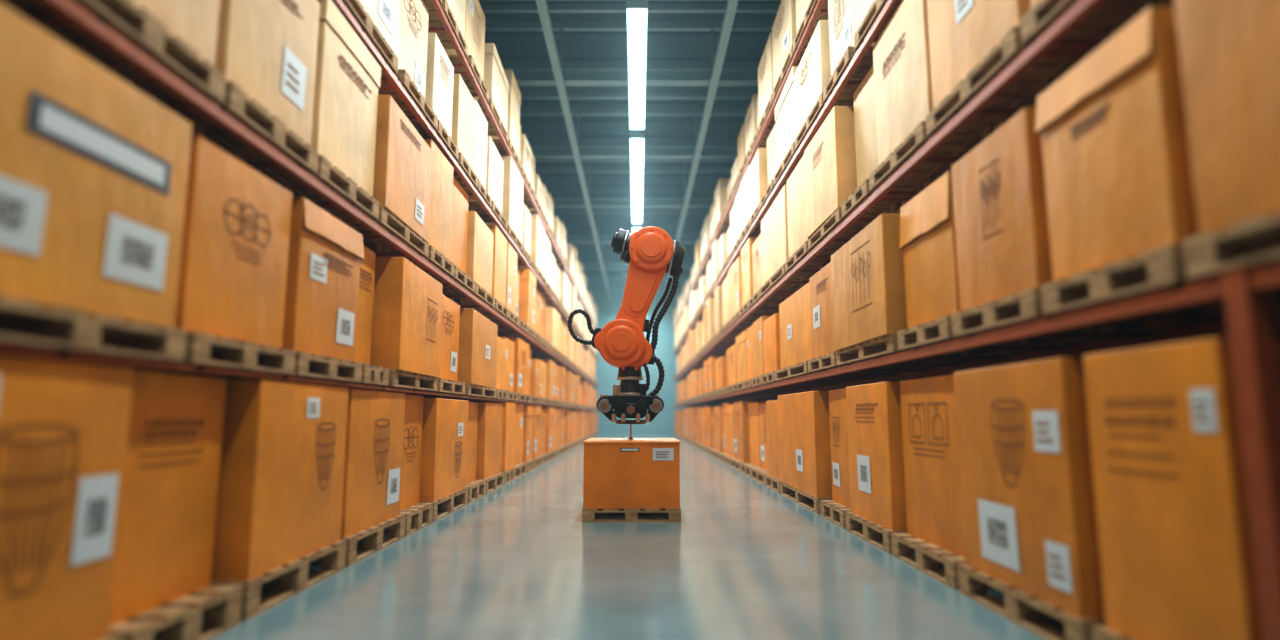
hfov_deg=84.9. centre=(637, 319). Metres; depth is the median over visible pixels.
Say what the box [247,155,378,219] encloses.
wooden pallet
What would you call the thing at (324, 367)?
wooden pallet
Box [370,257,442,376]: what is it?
cardboard box
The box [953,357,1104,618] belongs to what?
cardboard box
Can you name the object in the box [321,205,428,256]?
wooden pallet
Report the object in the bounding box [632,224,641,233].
fluorescent light fixture
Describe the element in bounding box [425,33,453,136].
cardboard box
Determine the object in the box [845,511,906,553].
wooden pallet
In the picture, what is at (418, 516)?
wooden pallet
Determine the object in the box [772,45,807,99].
wooden pallet
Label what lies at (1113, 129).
cardboard box
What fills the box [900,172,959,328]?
cardboard box
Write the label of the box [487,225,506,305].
cardboard box
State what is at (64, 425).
cardboard box
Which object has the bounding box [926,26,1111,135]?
wooden pallet
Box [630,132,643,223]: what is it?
fluorescent light fixture
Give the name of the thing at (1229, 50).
cardboard box
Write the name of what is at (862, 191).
wooden pallet
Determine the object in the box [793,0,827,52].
wooden pallet
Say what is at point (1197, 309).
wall
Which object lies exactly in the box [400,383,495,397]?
wooden pallet
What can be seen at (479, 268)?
cardboard box
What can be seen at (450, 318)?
cardboard box
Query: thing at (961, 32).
cardboard box
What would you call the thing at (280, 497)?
cardboard box
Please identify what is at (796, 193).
cardboard box
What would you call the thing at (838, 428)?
cardboard box
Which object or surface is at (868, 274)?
cardboard box
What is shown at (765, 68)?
cardboard box
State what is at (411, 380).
wooden pallet
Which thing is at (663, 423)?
wall
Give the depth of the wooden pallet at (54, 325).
2.99 m
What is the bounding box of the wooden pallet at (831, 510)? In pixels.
[821,500,850,528]
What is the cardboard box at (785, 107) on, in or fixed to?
on the wooden pallet at (791, 151)
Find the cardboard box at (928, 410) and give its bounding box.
[900,374,964,557]
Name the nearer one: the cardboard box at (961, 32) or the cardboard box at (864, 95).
the cardboard box at (961, 32)
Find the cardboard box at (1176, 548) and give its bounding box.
[1083,338,1279,639]
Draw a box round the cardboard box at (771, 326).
[763,313,780,373]
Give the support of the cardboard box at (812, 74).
on the wooden pallet at (845, 98)
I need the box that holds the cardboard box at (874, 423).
[846,382,906,530]
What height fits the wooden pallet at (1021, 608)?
0.190 m
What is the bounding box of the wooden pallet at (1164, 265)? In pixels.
[1041,244,1279,313]
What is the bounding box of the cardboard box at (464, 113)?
[451,74,476,172]
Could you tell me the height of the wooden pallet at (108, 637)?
0.220 m
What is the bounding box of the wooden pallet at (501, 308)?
[453,299,508,317]
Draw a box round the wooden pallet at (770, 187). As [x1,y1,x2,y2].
[760,179,787,208]
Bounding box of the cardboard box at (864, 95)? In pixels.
[853,66,922,186]
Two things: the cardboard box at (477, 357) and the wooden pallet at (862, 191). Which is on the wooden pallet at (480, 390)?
the cardboard box at (477, 357)
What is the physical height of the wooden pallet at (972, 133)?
0.150 m
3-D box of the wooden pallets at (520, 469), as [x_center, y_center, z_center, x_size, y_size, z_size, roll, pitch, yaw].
[-2.875,1.789,27.160,1.150,6.160,30.010,0,-8,0]
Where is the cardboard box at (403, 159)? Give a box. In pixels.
[373,95,431,242]
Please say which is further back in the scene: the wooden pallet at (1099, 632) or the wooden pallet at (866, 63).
the wooden pallet at (866, 63)
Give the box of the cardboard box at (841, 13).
[828,0,874,74]
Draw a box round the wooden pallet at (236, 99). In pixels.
[133,81,318,173]
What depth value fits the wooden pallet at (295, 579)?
4.75 m
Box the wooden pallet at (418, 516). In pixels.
[400,503,432,536]
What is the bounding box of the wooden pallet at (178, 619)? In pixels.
[109,585,241,639]
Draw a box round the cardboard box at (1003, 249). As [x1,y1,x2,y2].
[951,107,1052,310]
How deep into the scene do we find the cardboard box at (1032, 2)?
3.93 m
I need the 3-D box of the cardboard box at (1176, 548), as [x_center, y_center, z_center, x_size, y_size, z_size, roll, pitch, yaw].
[2.823,0.771,3.049,1.182,1.313,0.838,0,-8,-1]
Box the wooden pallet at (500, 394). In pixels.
[471,389,507,399]
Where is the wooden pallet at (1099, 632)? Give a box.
[1092,626,1131,639]
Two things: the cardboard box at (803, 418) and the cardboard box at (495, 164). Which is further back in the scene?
the cardboard box at (495, 164)
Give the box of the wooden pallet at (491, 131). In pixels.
[476,99,507,142]
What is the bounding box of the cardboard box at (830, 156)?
[804,106,888,237]
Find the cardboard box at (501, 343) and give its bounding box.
[496,336,505,389]
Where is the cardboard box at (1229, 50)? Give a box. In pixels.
[1173,0,1279,233]
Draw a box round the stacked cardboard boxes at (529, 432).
[485,69,597,471]
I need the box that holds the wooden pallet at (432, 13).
[423,0,467,57]
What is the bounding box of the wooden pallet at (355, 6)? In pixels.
[344,0,397,73]
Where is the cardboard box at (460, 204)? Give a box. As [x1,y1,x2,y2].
[450,176,468,273]
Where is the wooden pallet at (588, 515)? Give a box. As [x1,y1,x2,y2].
[582,508,680,521]
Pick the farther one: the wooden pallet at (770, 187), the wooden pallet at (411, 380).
the wooden pallet at (770, 187)
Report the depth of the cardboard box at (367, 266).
6.35 m
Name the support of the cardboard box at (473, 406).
on the wooden pallet at (477, 488)
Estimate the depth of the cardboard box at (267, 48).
4.52 m
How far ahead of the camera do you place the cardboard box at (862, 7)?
6.91 m
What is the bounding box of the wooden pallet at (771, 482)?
[765,474,779,492]
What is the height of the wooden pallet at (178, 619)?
0.220 m
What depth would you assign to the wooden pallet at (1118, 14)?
3.87 m
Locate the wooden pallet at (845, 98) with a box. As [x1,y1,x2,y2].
[795,92,853,149]
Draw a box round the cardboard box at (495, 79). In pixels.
[473,43,508,130]
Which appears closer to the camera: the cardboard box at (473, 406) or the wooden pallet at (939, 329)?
the wooden pallet at (939, 329)
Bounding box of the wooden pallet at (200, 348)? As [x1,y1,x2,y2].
[9,332,295,373]
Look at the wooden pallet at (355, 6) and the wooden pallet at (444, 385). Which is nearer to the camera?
the wooden pallet at (355, 6)
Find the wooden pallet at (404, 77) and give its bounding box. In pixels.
[378,69,437,129]
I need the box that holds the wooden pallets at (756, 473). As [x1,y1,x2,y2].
[673,128,819,484]
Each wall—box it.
[586,275,732,434]
[747,292,1279,400]
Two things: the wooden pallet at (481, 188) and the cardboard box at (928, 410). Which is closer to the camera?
the cardboard box at (928, 410)
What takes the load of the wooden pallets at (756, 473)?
on the rack at (1251, 324)
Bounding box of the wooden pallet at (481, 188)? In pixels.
[458,179,491,206]
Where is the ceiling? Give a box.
[481,0,779,300]
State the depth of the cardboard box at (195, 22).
3.69 m
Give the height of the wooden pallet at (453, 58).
0.150 m
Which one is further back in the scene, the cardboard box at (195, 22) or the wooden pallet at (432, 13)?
the wooden pallet at (432, 13)
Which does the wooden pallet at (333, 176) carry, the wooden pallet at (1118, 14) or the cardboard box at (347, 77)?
the cardboard box at (347, 77)
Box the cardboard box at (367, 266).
[355,246,375,364]
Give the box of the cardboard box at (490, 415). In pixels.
[476,402,502,478]
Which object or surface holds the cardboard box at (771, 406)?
on the wooden pallet at (771, 482)
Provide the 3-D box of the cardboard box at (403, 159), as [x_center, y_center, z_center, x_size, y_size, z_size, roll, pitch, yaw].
[-2.864,-1.470,7.097,1.181,1.063,1.418,0,-8,0]
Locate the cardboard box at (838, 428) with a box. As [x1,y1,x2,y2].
[828,388,850,508]
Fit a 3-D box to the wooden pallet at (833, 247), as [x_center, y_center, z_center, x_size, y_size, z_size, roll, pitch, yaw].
[2.775,-0.871,9.756,1.150,0.150,1.300,0,-8,0]
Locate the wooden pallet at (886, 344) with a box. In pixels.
[836,333,1026,365]
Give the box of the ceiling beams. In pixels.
[479,0,780,274]
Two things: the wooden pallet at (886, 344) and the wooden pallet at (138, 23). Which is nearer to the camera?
the wooden pallet at (138, 23)
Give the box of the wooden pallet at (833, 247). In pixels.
[785,241,846,271]
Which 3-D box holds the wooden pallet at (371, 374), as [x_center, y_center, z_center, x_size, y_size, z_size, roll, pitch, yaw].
[-2.875,0.488,6.201,1.150,0.160,0.580,0,-8,0]
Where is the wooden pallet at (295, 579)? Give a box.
[211,540,345,620]
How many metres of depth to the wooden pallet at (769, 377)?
11.76 m
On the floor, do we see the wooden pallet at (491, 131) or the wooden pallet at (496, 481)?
the wooden pallet at (496, 481)
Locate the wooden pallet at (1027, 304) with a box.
[951,288,1225,336]
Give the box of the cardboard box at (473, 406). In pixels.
[466,402,477,483]
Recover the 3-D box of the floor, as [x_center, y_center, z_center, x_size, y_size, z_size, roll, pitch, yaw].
[0.000,3.606,17.272,12.000,0.100,51.200,0,-8,0]
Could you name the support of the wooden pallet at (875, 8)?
on the rack at (1251, 324)
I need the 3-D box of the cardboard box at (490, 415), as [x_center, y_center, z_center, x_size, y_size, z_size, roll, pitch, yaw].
[-2.925,1.958,11.516,1.178,1.178,1.438,0,-8,0]
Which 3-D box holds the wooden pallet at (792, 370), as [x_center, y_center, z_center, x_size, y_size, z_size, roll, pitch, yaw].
[2.775,0.751,10.141,1.150,0.160,2.100,0,-8,0]
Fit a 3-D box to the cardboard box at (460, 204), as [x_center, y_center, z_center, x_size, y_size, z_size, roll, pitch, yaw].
[-3.005,-1.244,9.504,1.178,1.263,1.088,0,-8,0]
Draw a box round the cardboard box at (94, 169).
[0,2,191,327]
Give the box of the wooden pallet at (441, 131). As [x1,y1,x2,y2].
[410,120,458,159]
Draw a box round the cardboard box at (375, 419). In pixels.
[341,388,404,537]
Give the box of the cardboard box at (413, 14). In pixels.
[378,0,428,101]
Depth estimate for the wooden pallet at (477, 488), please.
10.09 m
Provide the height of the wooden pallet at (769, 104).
0.150 m
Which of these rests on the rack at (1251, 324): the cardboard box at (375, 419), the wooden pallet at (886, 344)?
the wooden pallet at (886, 344)
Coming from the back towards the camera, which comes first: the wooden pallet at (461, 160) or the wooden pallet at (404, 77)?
the wooden pallet at (461, 160)
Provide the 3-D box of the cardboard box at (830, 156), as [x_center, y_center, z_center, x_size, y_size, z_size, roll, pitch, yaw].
[2.764,-1.721,8.408,1.181,1.173,1.388,0,-8,-1]
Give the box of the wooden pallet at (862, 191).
[841,179,923,217]
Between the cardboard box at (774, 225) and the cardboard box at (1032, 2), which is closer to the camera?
the cardboard box at (1032, 2)
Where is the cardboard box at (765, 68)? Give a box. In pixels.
[758,32,772,121]
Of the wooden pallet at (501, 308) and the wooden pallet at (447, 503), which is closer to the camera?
the wooden pallet at (447, 503)
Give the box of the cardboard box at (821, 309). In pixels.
[809,262,835,358]
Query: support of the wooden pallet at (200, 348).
on the rack at (198, 105)
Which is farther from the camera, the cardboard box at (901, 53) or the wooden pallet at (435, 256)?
the wooden pallet at (435, 256)
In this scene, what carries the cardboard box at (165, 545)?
on the wooden pallet at (178, 619)
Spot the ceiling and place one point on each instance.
(715, 76)
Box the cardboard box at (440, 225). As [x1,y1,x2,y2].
[424,139,453,259]
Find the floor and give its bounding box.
[153,435,1105,639]
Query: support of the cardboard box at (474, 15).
on the wooden pallet at (453, 58)
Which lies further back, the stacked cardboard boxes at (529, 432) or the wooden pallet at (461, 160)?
the stacked cardboard boxes at (529, 432)
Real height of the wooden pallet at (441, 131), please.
0.150 m
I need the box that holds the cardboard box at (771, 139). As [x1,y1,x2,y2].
[767,122,788,184]
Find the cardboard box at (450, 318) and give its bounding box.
[438,294,459,380]
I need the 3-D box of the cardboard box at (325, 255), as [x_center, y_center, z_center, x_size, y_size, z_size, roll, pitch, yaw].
[-2.913,-0.254,5.388,1.201,1.093,1.078,0,-8,0]
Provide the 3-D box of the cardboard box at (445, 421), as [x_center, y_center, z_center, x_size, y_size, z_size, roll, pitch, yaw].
[-2.893,1.591,8.816,1.183,1.178,1.588,0,-8,0]
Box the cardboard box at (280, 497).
[211,379,348,580]
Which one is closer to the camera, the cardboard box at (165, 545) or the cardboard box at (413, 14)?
the cardboard box at (165, 545)
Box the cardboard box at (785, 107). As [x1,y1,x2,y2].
[775,66,810,169]
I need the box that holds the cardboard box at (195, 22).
[21,0,219,65]
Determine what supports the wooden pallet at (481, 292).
on the rack at (198, 105)
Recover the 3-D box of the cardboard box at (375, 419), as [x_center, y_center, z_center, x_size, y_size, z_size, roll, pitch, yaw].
[-2.923,1.246,6.365,1.182,1.203,1.338,0,-8,1]
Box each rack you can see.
[0,0,598,410]
[673,0,1279,639]
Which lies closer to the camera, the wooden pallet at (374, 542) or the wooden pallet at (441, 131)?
the wooden pallet at (374, 542)
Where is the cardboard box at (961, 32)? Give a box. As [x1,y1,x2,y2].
[927,0,1110,108]
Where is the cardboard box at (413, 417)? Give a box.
[400,394,423,509]
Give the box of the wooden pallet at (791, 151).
[773,142,806,185]
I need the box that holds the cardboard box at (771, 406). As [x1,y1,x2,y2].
[766,400,779,478]
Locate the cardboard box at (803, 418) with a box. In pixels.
[778,391,831,497]
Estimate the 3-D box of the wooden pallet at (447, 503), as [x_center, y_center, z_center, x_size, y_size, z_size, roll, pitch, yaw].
[-2.875,2.284,8.722,1.150,0.220,1.600,0,-8,0]
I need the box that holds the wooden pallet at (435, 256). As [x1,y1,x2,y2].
[382,245,454,276]
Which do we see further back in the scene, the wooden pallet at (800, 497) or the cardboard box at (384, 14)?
the wooden pallet at (800, 497)
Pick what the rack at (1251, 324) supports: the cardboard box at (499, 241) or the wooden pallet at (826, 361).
the wooden pallet at (826, 361)
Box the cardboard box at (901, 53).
[873,0,992,165]
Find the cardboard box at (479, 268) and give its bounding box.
[466,211,493,294]
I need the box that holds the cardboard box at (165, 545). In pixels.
[110,370,226,625]
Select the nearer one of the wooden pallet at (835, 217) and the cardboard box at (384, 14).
the cardboard box at (384, 14)
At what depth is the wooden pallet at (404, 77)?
7.44 m
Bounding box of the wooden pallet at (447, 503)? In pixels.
[419,488,467,521]
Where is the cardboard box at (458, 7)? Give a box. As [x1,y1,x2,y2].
[427,0,465,40]
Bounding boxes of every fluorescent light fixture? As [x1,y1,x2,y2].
[626,0,647,129]
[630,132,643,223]
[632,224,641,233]
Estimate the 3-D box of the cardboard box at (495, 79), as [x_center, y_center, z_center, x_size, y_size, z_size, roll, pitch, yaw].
[-2.885,-3.873,11.852,1.190,0.944,1.450,0,-8,-1]
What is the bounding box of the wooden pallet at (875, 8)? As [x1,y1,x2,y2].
[854,0,901,49]
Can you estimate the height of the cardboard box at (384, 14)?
1.103 m
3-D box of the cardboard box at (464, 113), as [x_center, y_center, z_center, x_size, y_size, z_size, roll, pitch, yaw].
[-2.925,-2.669,9.716,1.178,1.103,0.988,0,-8,1]
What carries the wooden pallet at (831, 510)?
on the floor
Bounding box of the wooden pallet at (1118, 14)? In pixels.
[1020,0,1173,43]
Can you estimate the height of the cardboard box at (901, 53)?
1.293 m
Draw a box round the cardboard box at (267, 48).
[134,0,319,145]
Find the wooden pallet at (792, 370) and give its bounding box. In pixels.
[775,361,888,380]
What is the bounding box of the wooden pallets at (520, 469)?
[480,139,598,483]
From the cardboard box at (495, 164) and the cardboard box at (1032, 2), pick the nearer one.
the cardboard box at (1032, 2)
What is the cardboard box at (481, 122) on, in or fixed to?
on the wooden pallet at (481, 188)
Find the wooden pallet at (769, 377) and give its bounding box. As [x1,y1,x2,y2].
[761,371,838,383]
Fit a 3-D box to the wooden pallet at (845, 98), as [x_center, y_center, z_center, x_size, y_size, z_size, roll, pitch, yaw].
[2.775,-2.541,9.048,1.150,0.150,1.450,0,-8,0]
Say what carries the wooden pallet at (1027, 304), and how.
on the rack at (1251, 324)
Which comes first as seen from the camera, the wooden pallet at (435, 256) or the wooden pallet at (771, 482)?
the wooden pallet at (435, 256)
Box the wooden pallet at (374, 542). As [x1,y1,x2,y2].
[340,515,404,566]
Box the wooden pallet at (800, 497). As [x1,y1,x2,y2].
[780,482,831,513]
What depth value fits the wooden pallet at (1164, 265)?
3.27 m
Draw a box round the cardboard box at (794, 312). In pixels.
[779,282,811,368]
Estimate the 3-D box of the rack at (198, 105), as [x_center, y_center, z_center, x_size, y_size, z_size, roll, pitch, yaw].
[-3.130,0.196,21.892,1.620,7.900,41.640,0,-8,0]
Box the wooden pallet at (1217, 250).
[1183,209,1279,278]
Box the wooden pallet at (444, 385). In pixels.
[398,378,464,394]
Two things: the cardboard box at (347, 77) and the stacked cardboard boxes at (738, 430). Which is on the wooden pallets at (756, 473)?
the stacked cardboard boxes at (738, 430)
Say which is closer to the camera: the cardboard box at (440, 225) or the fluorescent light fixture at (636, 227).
the cardboard box at (440, 225)
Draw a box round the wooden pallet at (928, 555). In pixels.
[891,533,964,589]
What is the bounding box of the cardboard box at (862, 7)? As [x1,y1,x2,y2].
[854,0,900,30]
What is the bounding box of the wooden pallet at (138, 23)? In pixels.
[0,0,225,102]
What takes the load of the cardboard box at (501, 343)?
on the wooden pallet at (500, 394)
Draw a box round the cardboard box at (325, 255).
[282,198,363,361]
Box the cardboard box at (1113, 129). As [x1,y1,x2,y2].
[1035,6,1198,280]
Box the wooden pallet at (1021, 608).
[958,564,1105,639]
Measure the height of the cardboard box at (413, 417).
1.203 m
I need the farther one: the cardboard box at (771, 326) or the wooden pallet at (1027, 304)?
the cardboard box at (771, 326)
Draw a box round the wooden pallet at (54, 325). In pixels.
[0,295,186,360]
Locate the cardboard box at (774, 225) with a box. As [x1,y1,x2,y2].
[761,185,788,285]
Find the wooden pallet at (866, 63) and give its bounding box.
[823,46,872,101]
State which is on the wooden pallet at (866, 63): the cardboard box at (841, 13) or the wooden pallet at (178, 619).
the cardboard box at (841, 13)
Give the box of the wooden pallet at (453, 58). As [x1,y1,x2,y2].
[448,55,488,101]
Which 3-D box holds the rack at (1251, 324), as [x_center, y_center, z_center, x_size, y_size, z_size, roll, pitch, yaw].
[3.020,0.196,21.892,1.640,7.900,41.640,0,-8,0]
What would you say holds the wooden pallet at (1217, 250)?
on the rack at (1251, 324)
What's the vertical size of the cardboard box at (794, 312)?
1.073 m
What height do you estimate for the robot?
2.679 m
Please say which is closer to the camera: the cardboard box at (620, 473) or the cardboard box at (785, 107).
the cardboard box at (620, 473)
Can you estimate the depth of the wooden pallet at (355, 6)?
6.13 m
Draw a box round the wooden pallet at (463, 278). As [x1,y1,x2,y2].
[417,265,474,292]
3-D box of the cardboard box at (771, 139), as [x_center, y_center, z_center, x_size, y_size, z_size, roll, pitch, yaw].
[2.923,-2.785,12.058,1.182,1.143,1.138,0,-8,-1]
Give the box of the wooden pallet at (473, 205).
[468,201,507,229]
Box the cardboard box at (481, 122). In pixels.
[474,99,487,189]
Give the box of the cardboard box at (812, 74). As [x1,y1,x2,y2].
[794,20,830,135]
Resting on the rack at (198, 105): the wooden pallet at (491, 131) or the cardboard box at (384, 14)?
the wooden pallet at (491, 131)
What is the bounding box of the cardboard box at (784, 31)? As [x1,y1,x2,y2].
[772,0,807,88]
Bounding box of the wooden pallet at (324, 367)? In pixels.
[175,351,361,381]
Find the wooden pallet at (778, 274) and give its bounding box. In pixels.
[759,264,819,296]
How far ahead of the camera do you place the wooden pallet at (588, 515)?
7.93 m
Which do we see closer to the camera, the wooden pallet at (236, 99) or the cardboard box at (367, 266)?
the wooden pallet at (236, 99)
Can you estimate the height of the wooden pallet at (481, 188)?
0.150 m
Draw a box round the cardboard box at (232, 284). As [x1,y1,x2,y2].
[174,134,292,347]
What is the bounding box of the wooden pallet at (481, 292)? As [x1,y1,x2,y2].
[441,282,494,307]
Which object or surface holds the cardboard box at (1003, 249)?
on the wooden pallet at (1027, 304)
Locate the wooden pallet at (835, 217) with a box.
[808,207,889,249]
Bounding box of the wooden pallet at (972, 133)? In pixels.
[869,121,993,190]
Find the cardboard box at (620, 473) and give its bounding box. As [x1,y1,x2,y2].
[583,438,680,508]
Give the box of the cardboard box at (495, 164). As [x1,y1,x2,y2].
[469,136,503,212]
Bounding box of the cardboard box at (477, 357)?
[458,308,497,387]
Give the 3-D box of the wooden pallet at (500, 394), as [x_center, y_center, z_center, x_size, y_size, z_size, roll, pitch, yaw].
[-2.875,1.274,11.988,1.150,0.160,0.900,0,-8,0]
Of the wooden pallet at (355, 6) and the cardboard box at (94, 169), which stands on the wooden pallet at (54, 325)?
the cardboard box at (94, 169)
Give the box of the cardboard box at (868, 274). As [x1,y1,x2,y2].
[831,214,906,350]
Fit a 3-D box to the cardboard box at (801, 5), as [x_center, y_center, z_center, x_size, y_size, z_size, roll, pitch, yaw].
[2.824,-4.554,9.249,1.180,1.093,1.438,0,-8,0]
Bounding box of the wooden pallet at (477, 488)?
[466,480,485,502]
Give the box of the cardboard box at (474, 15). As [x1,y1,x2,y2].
[444,0,484,80]
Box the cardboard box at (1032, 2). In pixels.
[1030,0,1137,7]
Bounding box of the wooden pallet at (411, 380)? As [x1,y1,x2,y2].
[337,369,437,390]
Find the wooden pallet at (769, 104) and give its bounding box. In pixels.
[758,94,775,132]
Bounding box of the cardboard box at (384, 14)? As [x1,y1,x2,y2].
[359,0,399,55]
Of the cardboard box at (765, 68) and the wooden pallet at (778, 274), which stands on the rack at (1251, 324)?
the wooden pallet at (778, 274)
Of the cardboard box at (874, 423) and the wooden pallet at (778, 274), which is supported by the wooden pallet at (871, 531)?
the cardboard box at (874, 423)
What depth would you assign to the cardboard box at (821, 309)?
8.49 m
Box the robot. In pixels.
[567,226,685,439]
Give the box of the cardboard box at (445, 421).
[419,398,468,501]
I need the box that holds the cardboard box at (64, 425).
[0,355,133,639]
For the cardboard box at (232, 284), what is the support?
on the wooden pallet at (200, 348)
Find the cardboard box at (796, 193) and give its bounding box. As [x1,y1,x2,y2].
[787,155,807,257]
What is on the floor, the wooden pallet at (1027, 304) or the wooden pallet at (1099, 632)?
the wooden pallet at (1099, 632)
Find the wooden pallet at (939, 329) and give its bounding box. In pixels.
[897,316,1100,349]
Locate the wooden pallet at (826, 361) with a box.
[808,352,934,372]
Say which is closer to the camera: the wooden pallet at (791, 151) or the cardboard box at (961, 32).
the cardboard box at (961, 32)
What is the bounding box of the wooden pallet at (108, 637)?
[102,636,123,639]
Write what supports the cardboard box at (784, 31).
on the wooden pallet at (790, 54)
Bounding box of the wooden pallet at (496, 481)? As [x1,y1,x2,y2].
[476,472,504,493]
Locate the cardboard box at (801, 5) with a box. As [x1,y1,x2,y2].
[796,0,827,36]
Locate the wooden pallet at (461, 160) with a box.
[454,152,477,187]
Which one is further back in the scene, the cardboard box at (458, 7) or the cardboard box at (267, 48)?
the cardboard box at (458, 7)
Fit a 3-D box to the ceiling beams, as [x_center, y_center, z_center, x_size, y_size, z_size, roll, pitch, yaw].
[0.000,-6.273,18.613,12.200,0.160,51.200,0,-8,0]
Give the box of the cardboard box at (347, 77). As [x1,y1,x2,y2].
[311,0,380,196]
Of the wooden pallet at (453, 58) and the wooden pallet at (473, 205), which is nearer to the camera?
the wooden pallet at (453, 58)
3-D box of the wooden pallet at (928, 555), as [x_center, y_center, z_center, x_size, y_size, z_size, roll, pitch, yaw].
[2.775,1.856,5.455,1.150,0.190,1.190,0,-8,0]
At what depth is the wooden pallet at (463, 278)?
9.34 m
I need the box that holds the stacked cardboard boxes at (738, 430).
[673,94,770,470]
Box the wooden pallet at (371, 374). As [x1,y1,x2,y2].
[308,364,388,385]

